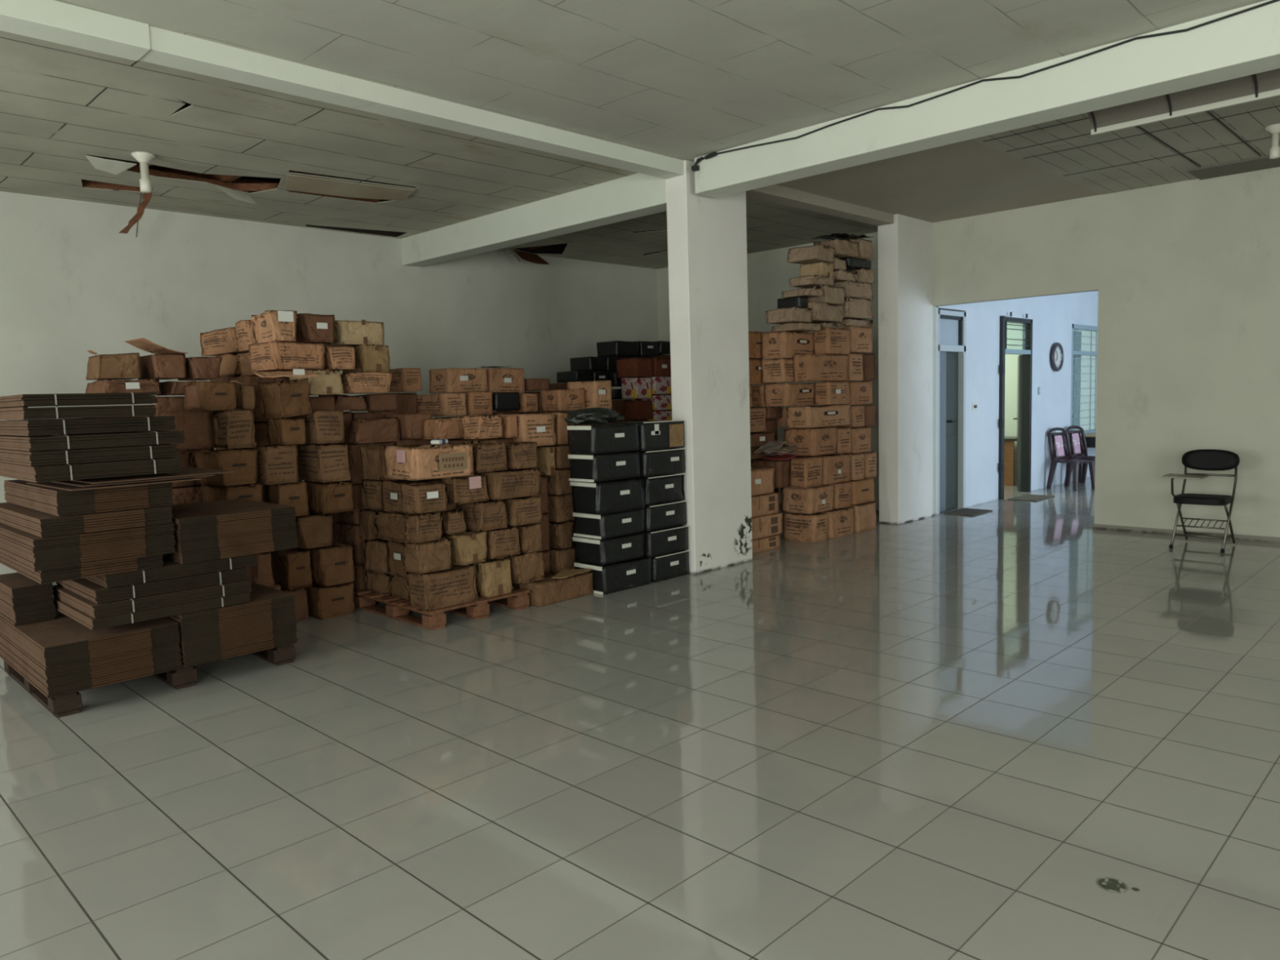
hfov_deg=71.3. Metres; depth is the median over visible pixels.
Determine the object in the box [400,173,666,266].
beam
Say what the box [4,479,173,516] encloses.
bundle
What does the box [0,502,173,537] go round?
bundle
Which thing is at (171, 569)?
bundle
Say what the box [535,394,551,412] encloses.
carton
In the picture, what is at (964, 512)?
door mat
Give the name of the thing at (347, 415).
carton
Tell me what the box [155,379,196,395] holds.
carton
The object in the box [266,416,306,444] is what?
carton
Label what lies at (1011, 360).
wall
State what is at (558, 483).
carton
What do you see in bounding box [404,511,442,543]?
carton
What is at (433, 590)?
carton
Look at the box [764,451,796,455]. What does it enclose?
loose papers
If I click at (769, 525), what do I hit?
carton
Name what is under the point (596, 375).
case
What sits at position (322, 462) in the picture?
carton
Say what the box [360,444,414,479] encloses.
carton
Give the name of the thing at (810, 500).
carton
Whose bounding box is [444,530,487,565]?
carton
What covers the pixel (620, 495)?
case
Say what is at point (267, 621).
bundle
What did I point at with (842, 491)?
carton
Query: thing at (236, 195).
board
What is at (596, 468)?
case
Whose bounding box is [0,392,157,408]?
bundle
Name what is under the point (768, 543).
carton
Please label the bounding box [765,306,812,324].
parcel
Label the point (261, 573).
carton
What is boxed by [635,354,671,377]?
carton
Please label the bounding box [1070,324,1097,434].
window
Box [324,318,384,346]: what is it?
carton
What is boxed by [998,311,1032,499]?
door
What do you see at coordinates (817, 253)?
parcel
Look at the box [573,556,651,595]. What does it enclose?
case
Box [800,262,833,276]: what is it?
carton
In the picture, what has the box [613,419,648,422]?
carton
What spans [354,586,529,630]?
wooden pallet
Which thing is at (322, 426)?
carton
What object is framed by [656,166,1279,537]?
wall
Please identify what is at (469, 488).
carton
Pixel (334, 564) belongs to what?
carton
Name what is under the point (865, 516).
carton
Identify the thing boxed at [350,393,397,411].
carton
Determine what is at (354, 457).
carton
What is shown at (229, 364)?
carton
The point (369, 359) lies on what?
carton
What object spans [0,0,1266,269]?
ceiling
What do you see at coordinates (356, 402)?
carton
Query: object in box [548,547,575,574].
carton
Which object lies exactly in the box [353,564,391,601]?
carton
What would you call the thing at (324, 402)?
carton
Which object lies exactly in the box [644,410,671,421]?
carton
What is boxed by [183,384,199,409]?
carton
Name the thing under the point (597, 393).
carton
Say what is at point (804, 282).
parcel
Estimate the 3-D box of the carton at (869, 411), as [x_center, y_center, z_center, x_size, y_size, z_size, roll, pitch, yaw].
[2.494,-0.742,10.272,0.397,0.238,0.209,3,7,43]
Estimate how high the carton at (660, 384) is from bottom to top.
0.222 m
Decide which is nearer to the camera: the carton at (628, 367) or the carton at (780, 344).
the carton at (780, 344)
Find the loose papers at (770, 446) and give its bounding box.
[754,440,786,453]
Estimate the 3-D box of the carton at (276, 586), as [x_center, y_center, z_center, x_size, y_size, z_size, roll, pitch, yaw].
[-2.845,0.894,6.472,0.417,0.276,0.334,3,7,44]
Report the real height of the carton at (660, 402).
0.193 m
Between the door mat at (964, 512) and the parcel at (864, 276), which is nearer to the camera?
the parcel at (864, 276)
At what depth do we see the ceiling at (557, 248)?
10.57 m
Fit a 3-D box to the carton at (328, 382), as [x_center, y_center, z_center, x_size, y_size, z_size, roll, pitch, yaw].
[-2.460,-0.742,6.783,0.268,0.189,0.394,-7,7,-44]
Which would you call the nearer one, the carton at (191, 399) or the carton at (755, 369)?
the carton at (191, 399)
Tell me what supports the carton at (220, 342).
on the carton at (229, 364)
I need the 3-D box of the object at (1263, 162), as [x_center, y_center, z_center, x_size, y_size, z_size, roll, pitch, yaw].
[7.719,-2.737,6.007,6.950,0.020,0.510,3,7,44]
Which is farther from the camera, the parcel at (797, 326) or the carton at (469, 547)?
the parcel at (797, 326)
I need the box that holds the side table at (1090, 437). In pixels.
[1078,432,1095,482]
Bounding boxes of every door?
[937,309,965,514]
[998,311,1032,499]
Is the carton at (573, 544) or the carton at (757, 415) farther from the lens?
the carton at (757, 415)
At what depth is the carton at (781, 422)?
9.76 m
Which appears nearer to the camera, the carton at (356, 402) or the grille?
the carton at (356, 402)
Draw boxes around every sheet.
[26,477,200,490]
[50,474,213,487]
[68,466,234,484]
[474,365,512,368]
[551,568,592,578]
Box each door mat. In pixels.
[943,507,992,515]
[1007,493,1054,501]
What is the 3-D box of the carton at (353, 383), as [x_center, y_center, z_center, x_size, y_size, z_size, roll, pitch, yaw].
[-2.217,-0.763,7.041,0.382,0.153,0.392,-7,7,-44]
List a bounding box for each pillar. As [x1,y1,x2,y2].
[666,160,752,573]
[877,213,933,524]
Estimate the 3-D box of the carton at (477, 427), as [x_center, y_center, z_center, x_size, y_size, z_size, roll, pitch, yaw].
[-1.232,-0.416,7.024,0.226,0.173,0.268,3,7,44]
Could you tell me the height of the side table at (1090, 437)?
0.750 m
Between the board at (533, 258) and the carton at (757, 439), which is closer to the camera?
the carton at (757, 439)
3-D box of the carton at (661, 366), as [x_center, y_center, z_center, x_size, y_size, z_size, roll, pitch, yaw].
[0.182,-1.441,11.429,0.384,0.223,0.356,3,7,44]
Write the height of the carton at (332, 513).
0.296 m
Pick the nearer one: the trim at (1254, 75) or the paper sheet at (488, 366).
the trim at (1254, 75)
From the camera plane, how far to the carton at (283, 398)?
6.26 m
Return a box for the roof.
[175,100,666,232]
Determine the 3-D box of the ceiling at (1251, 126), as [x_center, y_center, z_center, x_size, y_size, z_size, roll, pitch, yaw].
[6.110,-2.618,5.009,7.840,0.024,4.220,3,7,44]
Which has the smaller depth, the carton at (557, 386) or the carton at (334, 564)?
the carton at (334, 564)
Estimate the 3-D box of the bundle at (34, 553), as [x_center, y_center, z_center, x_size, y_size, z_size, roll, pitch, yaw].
[-3.209,0.318,5.063,1.281,0.156,0.654,3,7,44]
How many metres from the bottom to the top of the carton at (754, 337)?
0.280 m
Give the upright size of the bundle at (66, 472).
0.078 m
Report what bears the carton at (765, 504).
on the carton at (769, 525)
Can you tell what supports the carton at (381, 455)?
on the carton at (391, 495)
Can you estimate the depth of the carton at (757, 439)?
9.26 m
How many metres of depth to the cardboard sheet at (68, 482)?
4.73 m
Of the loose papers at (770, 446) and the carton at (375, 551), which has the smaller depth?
the carton at (375, 551)
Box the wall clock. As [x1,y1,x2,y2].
[1049,342,1063,371]
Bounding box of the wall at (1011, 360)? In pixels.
[1004,354,1018,481]
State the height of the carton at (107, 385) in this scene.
0.110 m
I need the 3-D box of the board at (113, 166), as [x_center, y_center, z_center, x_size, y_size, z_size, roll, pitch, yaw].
[-4.165,-2.452,6.968,0.198,0.064,0.361,3,7,40]
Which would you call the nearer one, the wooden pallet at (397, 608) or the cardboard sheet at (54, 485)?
the cardboard sheet at (54, 485)
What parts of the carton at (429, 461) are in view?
stencil panel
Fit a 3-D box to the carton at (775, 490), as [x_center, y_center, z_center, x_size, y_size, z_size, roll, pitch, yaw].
[1.302,0.118,9.911,0.423,0.310,0.253,3,7,44]
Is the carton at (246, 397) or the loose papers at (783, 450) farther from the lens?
the loose papers at (783, 450)
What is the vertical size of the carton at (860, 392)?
0.259 m
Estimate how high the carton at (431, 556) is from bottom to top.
0.213 m
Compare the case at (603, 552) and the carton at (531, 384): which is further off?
the carton at (531, 384)
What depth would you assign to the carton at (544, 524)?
7.33 m
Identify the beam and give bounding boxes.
[0,0,684,179]
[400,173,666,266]
[694,0,1279,197]
[746,184,893,226]
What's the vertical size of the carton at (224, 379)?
0.358 m
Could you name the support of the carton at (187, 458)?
on the carton at (188, 494)
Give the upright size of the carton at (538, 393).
0.319 m
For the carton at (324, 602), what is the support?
on the floor
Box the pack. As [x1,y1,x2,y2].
[431,439,448,444]
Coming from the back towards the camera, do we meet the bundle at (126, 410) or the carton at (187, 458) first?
the carton at (187, 458)
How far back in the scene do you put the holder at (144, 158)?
6.79 m
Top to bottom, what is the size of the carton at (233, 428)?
0.260 m
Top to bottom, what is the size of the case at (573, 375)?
0.134 m
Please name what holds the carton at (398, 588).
on the wooden pallet at (397, 608)
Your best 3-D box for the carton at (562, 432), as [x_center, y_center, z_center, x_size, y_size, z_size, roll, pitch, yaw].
[-0.764,-0.436,7.526,0.377,0.263,0.103,3,7,44]
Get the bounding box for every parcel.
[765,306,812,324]
[770,322,821,332]
[781,287,823,297]
[786,244,835,264]
[788,274,835,288]
[807,284,844,305]
[807,302,843,323]
[813,238,859,258]
[819,321,845,328]
[829,257,846,270]
[830,280,873,299]
[832,318,873,327]
[833,269,857,282]
[839,297,874,319]
[848,239,873,260]
[850,269,874,284]
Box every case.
[492,391,519,410]
[556,370,591,382]
[567,423,639,454]
[568,451,639,482]
[569,356,605,371]
[569,478,644,515]
[573,508,644,539]
[573,532,644,565]
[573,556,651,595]
[591,370,608,381]
[596,340,639,356]
[597,356,629,372]
[608,371,621,386]
[611,386,622,399]
[611,419,684,451]
[628,473,685,506]
[629,356,648,358]
[631,448,685,477]
[632,341,658,356]
[641,525,688,557]
[643,500,686,531]
[650,550,689,582]
[653,341,670,354]
[777,296,808,310]
[840,257,871,271]
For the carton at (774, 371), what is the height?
0.243 m
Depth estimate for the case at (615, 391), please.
11.13 m
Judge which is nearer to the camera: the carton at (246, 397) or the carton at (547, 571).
the carton at (246, 397)
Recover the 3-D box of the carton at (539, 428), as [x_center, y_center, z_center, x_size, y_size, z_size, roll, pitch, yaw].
[-0.934,-0.416,7.351,0.349,0.264,0.382,-7,7,-44]
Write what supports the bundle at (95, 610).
on the bundle at (82, 618)
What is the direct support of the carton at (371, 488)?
on the carton at (388, 526)
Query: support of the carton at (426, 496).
on the carton at (424, 526)
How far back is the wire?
7.95 m
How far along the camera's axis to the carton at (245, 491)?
6.16 m
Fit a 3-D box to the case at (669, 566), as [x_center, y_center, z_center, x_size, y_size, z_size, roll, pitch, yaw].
[0.146,0.726,7.724,0.385,0.212,0.454,3,7,44]
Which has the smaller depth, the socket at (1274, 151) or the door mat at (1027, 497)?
the socket at (1274, 151)
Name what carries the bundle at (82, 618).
on the bundle at (267, 621)
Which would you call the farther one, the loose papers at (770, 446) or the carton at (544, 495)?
the loose papers at (770, 446)
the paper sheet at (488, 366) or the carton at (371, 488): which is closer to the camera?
the carton at (371, 488)
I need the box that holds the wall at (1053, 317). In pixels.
[936,290,1097,515]
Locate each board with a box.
[85,155,136,174]
[215,186,256,204]
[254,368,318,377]
[284,174,414,200]
[504,248,520,262]
[513,249,549,264]
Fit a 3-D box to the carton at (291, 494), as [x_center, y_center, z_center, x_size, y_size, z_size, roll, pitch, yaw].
[-2.605,0.133,6.494,0.399,0.243,0.230,3,7,44]
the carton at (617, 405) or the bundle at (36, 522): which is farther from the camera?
the carton at (617, 405)
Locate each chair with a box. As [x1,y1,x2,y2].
[1046,426,1095,490]
[1063,425,1095,484]
[1161,448,1239,553]
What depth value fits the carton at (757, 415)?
9.46 m
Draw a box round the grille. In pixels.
[1004,320,1030,349]
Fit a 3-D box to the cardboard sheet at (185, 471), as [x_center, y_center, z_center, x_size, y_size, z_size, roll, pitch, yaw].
[-2.836,-0.033,5.058,0.850,0.010,0.720,3,7,44]
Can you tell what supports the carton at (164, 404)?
on the carton at (187, 458)
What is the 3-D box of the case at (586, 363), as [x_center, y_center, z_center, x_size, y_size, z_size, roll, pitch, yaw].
[-0.670,-1.484,11.434,0.398,0.177,0.275,3,7,44]
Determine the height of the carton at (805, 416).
0.223 m
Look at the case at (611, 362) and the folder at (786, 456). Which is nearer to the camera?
the folder at (786, 456)
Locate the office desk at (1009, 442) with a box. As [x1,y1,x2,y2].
[1004,436,1017,485]
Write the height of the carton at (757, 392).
0.225 m
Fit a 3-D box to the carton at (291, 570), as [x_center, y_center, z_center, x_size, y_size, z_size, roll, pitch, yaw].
[-2.577,0.638,6.555,0.400,0.270,0.185,3,7,44]
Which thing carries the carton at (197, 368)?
on the carton at (176, 388)
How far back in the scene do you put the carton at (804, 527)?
9.30 m
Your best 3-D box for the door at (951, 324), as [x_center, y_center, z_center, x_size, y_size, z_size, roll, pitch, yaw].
[3.869,-0.854,11.201,0.115,2.500,0.760,3,7,44]
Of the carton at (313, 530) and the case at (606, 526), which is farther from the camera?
the case at (606, 526)
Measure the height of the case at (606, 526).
0.195 m
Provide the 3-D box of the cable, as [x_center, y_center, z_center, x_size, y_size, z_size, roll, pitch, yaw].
[2.118,-2.499,5.712,4.710,0.106,0.048,3,7,44]
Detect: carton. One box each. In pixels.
[85,350,142,380]
[85,378,161,394]
[93,397,151,417]
[124,337,187,379]
[151,395,200,416]
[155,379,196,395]
[159,409,231,449]
[171,484,203,504]
[172,448,214,487]
[177,356,222,380]
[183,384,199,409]
[194,447,257,485]
[195,382,236,410]
[200,327,239,355]
[201,484,263,502]
[209,375,257,410]
[211,409,257,448]
[212,352,239,377]
[226,375,289,422]
[230,380,255,409]
[235,320,258,351]
[236,422,294,448]
[237,350,273,375]
[240,444,299,484]
[245,551,274,586]
[248,341,324,371]
[250,310,297,343]
[257,377,313,418]
[262,481,309,516]
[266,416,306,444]
[270,547,312,590]
[270,583,280,590]
[280,586,308,621]
[289,368,343,395]
[293,312,334,343]
[294,443,351,482]
[294,512,333,548]
[296,395,335,418]
[299,480,355,514]
[304,409,344,444]
[304,540,355,586]
[305,411,351,444]
[306,582,355,620]
[318,394,367,410]
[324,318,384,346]
[324,345,355,370]
[325,512,337,524]
[332,524,334,541]
[333,483,370,524]
[333,521,376,564]
[337,441,395,484]
[341,373,392,393]
[342,344,390,373]
[347,417,399,444]
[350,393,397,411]
[351,411,397,418]
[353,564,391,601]
[359,509,382,539]
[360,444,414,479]
[361,479,389,510]
[363,538,390,574]
[364,570,391,594]
[368,392,417,413]
[373,511,444,542]
[379,448,402,479]
[380,478,456,514]
[382,368,421,392]
[382,413,431,439]
[383,443,474,480]
[386,541,406,578]
[386,575,408,599]
[389,438,431,445]
[400,480,447,513]
[403,537,452,573]
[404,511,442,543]
[405,564,478,610]
[416,393,466,416]
[422,414,464,439]
[428,368,488,393]
[435,415,496,439]
[440,508,466,534]
[441,439,498,478]
[441,472,489,504]
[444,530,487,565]
[449,440,507,472]
[456,499,507,531]
[458,391,493,415]
[462,416,503,439]
[466,526,520,559]
[468,411,509,438]
[471,556,512,597]
[481,467,541,500]
[482,438,513,443]
[486,367,524,393]
[496,391,540,413]
[496,413,556,446]
[499,495,542,526]
[501,415,517,437]
[502,393,537,412]
[502,441,537,469]
[507,523,542,553]
[507,551,545,584]
[511,582,518,590]
[518,571,593,607]
[524,378,549,391]
[529,446,555,475]
[532,412,568,444]
[534,475,548,513]
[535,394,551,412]
[536,513,550,551]
[538,411,575,445]
[538,444,570,468]
[540,389,586,411]
[540,468,572,494]
[543,493,574,522]
[543,550,551,575]
[548,520,573,549]
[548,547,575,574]
[549,382,567,390]
[557,411,611,425]
[567,380,612,408]
[572,522,575,547]
[610,400,632,416]
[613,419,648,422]
[616,358,653,377]
[621,377,652,399]
[623,400,653,419]
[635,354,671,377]
[635,395,671,410]
[643,376,671,394]
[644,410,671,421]
[649,358,671,377]
[748,331,768,359]
[748,359,776,385]
[749,385,752,407]
[749,407,766,432]
[750,432,776,447]
[750,446,771,459]
[751,385,765,406]
[751,419,777,440]
[751,457,790,488]
[751,466,774,496]
[751,492,778,517]
[751,512,782,540]
[751,534,780,553]
[759,406,782,418]
[761,331,816,359]
[761,358,804,382]
[764,382,815,406]
[768,408,786,426]
[773,488,778,493]
[780,484,834,514]
[782,511,827,542]
[783,426,837,456]
[786,404,851,427]
[790,456,822,488]
[793,354,848,381]
[795,453,851,484]
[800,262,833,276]
[813,327,850,355]
[814,381,849,404]
[819,506,854,538]
[822,353,863,382]
[826,404,864,426]
[826,481,851,508]
[831,381,872,404]
[836,353,875,382]
[836,426,851,453]
[836,453,864,479]
[843,426,871,453]
[844,325,872,353]
[844,477,875,505]
[848,502,876,532]
[858,451,876,478]
[863,404,875,426]
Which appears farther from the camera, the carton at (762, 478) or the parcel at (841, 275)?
the parcel at (841, 275)
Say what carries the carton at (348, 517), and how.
on the carton at (347, 533)
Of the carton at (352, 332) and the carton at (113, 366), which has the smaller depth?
the carton at (113, 366)
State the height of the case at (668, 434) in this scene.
0.238 m
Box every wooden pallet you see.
[3,642,296,717]
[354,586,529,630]
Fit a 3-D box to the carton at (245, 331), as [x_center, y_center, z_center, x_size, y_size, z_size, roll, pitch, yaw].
[-2.911,-1.121,6.931,0.257,0.230,0.367,3,7,44]
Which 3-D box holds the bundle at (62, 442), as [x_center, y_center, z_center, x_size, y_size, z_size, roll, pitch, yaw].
[-3.184,-0.234,5.052,1.285,0.070,0.719,3,7,44]
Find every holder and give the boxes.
[131,151,155,192]
[1265,123,1279,159]
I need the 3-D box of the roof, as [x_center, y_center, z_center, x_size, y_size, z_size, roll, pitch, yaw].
[0.539,-2.742,3.865,14.200,0.040,13.620,3,7,44]
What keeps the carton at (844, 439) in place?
on the carton at (836, 467)
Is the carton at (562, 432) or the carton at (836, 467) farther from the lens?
the carton at (836, 467)
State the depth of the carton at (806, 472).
9.20 m
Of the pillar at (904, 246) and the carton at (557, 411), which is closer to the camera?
the carton at (557, 411)
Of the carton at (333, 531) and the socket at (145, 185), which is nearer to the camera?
the socket at (145, 185)
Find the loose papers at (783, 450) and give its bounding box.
[773,447,796,453]
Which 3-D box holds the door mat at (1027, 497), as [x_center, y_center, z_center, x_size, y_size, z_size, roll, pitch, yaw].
[5.411,0.245,12.324,0.380,0.017,0.680,3,7,44]
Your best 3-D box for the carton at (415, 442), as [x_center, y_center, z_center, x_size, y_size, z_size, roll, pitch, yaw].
[-1.929,-0.187,7.330,0.332,0.314,0.317,3,7,44]
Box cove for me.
[1087,68,1279,128]
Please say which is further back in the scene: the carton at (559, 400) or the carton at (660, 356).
the carton at (660, 356)
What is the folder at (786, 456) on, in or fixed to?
on the carton at (782, 467)
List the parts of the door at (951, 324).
fixed panel, transom pane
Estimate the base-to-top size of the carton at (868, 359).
0.310 m
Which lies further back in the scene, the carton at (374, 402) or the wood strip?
the wood strip
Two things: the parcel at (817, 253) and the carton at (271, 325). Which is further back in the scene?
the parcel at (817, 253)
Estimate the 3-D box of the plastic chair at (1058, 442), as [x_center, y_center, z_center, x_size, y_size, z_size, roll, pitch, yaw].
[6.427,-0.323,13.296,0.484,0.919,0.545,-4,6,-27]
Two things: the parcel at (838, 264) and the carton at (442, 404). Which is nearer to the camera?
the carton at (442, 404)
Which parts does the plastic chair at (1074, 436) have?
frame, seat, leg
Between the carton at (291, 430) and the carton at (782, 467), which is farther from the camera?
the carton at (782, 467)
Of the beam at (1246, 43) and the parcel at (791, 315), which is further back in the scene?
the parcel at (791, 315)
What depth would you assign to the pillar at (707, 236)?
7.79 m
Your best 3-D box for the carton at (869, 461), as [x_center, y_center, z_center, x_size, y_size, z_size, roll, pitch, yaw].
[2.478,-0.177,10.177,0.393,0.284,0.206,3,7,44]
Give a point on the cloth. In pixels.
(842, 236)
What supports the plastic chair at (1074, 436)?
on the floor
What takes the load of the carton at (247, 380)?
on the carton
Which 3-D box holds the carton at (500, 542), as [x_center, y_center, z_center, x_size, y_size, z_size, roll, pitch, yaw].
[-1.107,0.455,6.698,0.268,0.210,0.389,-7,7,-44]
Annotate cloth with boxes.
[810,233,874,239]
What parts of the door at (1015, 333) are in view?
transom pane, transom rail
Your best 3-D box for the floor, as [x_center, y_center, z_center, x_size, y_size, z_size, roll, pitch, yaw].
[3.080,0.889,6.719,14.450,0.100,20.800,3,7,44]
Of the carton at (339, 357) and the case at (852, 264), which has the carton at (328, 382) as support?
the carton at (339, 357)
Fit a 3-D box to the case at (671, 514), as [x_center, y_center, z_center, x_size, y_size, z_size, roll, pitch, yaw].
[0.106,0.296,7.684,0.383,0.210,0.492,3,7,44]
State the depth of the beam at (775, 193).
9.00 m
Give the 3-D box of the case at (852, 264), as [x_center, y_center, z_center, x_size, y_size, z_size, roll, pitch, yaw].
[2.356,-2.424,10.042,0.299,0.097,0.472,3,7,44]
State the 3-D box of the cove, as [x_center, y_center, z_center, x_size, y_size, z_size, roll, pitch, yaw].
[5.392,-2.345,3.592,6.860,0.204,0.520,3,7,44]
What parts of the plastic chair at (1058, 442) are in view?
leg, frame, leg, seat, leg, leg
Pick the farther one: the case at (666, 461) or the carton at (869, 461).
the carton at (869, 461)
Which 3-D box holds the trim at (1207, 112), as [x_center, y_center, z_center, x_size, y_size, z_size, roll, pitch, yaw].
[4.349,-2.730,6.966,2.500,0.008,2.750,3,7,44]
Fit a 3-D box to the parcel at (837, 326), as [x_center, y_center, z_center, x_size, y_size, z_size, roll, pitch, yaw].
[1.984,-1.676,9.766,0.383,0.078,0.427,3,7,44]
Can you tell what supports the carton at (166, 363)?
on the carton at (107, 385)
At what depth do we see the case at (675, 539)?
7.53 m
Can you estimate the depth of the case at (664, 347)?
12.24 m
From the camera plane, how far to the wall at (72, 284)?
9.38 m
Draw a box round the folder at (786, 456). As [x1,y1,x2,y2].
[763,453,799,459]
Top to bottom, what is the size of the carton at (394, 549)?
0.252 m
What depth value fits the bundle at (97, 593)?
4.85 m
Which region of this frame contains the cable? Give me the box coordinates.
[691,0,1279,171]
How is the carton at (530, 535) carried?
on the carton at (527, 567)
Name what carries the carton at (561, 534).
on the carton at (565, 558)
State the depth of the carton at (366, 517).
6.78 m
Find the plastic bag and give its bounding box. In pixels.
[564,407,619,424]
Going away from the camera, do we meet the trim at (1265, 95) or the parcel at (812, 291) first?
the trim at (1265, 95)
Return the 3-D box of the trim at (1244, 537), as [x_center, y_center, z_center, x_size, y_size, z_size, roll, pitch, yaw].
[7.674,0.667,6.830,7.870,0.050,0.012,3,7,44]
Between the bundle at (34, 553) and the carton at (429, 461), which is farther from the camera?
the carton at (429, 461)
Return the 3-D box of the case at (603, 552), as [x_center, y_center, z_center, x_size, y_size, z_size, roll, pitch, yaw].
[-0.248,0.548,7.311,0.350,0.202,0.512,3,7,44]
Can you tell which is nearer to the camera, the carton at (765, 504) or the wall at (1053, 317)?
the carton at (765, 504)
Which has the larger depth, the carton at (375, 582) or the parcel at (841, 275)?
the parcel at (841, 275)
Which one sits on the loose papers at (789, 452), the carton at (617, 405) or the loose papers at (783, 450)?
the loose papers at (783, 450)
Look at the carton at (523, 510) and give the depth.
6.68 m
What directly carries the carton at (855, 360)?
on the carton at (860, 392)
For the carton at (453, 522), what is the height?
0.173 m
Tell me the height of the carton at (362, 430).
0.188 m
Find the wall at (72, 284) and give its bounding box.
[0,191,658,583]
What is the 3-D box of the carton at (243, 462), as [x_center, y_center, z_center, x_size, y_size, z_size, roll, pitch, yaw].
[-2.859,-0.098,6.169,0.449,0.242,0.279,3,7,44]
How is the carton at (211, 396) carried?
on the carton at (233, 428)
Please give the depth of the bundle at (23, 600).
5.00 m
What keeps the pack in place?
on the carton at (429, 461)
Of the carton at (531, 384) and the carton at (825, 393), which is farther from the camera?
the carton at (825, 393)
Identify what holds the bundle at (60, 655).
on the wooden pallet at (65, 704)
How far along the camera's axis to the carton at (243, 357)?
6.86 m
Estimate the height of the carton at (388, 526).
0.210 m
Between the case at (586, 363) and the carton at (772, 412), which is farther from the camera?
the case at (586, 363)
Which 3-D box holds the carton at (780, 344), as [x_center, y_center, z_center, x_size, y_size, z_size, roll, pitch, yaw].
[1.631,-1.437,9.556,0.295,0.278,0.720,4,7,44]
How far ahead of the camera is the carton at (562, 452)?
7.34 m
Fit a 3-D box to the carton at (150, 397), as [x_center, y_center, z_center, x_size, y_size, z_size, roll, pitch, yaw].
[-3.705,-0.431,6.341,0.415,0.327,0.321,3,7,44]
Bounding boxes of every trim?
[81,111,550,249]
[982,105,1279,176]
[1089,74,1257,132]
[1090,88,1279,135]
[1093,524,1279,542]
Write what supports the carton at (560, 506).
on the carton at (561, 534)
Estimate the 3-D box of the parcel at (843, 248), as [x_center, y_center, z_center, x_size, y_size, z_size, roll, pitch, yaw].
[2.143,-2.533,9.794,0.369,0.165,0.449,3,7,44]
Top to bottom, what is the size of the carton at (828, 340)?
0.276 m
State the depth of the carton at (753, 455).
9.33 m
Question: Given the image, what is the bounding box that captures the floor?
[0,476,1279,959]
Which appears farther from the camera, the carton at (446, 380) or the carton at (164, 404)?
the carton at (446, 380)
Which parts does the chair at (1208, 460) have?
leg, leg, seat, backrest, leg, leg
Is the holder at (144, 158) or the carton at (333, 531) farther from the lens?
the carton at (333, 531)
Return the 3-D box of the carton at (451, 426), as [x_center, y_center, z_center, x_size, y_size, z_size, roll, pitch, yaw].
[-1.528,-0.423,7.079,0.227,0.182,0.338,3,7,42]
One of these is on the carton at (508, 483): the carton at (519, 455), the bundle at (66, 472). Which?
the carton at (519, 455)
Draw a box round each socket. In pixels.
[139,161,151,192]
[972,403,977,409]
[1269,132,1279,159]
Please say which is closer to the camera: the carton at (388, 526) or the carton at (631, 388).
the carton at (388, 526)
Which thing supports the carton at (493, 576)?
on the wooden pallet at (397, 608)
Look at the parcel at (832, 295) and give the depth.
9.55 m
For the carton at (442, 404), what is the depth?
7.78 m
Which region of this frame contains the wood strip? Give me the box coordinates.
[119,192,151,233]
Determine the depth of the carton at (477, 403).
7.93 m
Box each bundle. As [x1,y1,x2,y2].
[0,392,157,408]
[0,404,156,420]
[0,415,175,435]
[0,430,185,451]
[0,444,177,466]
[0,457,181,482]
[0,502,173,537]
[0,522,175,571]
[0,554,163,584]
[0,572,56,625]
[0,609,182,697]
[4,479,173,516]
[52,579,252,618]
[53,591,250,630]
[56,567,248,604]
[84,553,257,587]
[162,498,297,564]
[166,581,297,666]
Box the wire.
[136,192,142,237]
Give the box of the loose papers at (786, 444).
[773,440,798,447]
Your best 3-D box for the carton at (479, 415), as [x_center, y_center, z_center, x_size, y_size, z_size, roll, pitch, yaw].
[-1.595,-0.408,8.167,0.419,0.346,0.398,3,7,44]
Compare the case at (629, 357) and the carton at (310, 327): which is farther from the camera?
the case at (629, 357)
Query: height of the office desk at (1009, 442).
0.740 m
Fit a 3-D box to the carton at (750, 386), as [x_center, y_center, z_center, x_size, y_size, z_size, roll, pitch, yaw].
[1.002,-0.884,9.456,0.164,0.231,0.403,-7,7,-44]
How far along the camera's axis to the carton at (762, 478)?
8.76 m
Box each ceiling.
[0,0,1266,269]
[151,188,667,255]
[971,95,1279,195]
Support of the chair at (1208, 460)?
on the floor
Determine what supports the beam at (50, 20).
attached to the ceiling at (688, 80)
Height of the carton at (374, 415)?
0.290 m
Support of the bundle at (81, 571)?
on the bundle at (171, 569)
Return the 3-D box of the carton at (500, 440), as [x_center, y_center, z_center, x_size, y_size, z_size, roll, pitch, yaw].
[-1.206,-0.188,7.291,0.420,0.306,0.145,3,7,44]
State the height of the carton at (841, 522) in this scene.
0.290 m
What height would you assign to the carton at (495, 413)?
0.358 m
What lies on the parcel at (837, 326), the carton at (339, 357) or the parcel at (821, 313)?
the parcel at (821, 313)

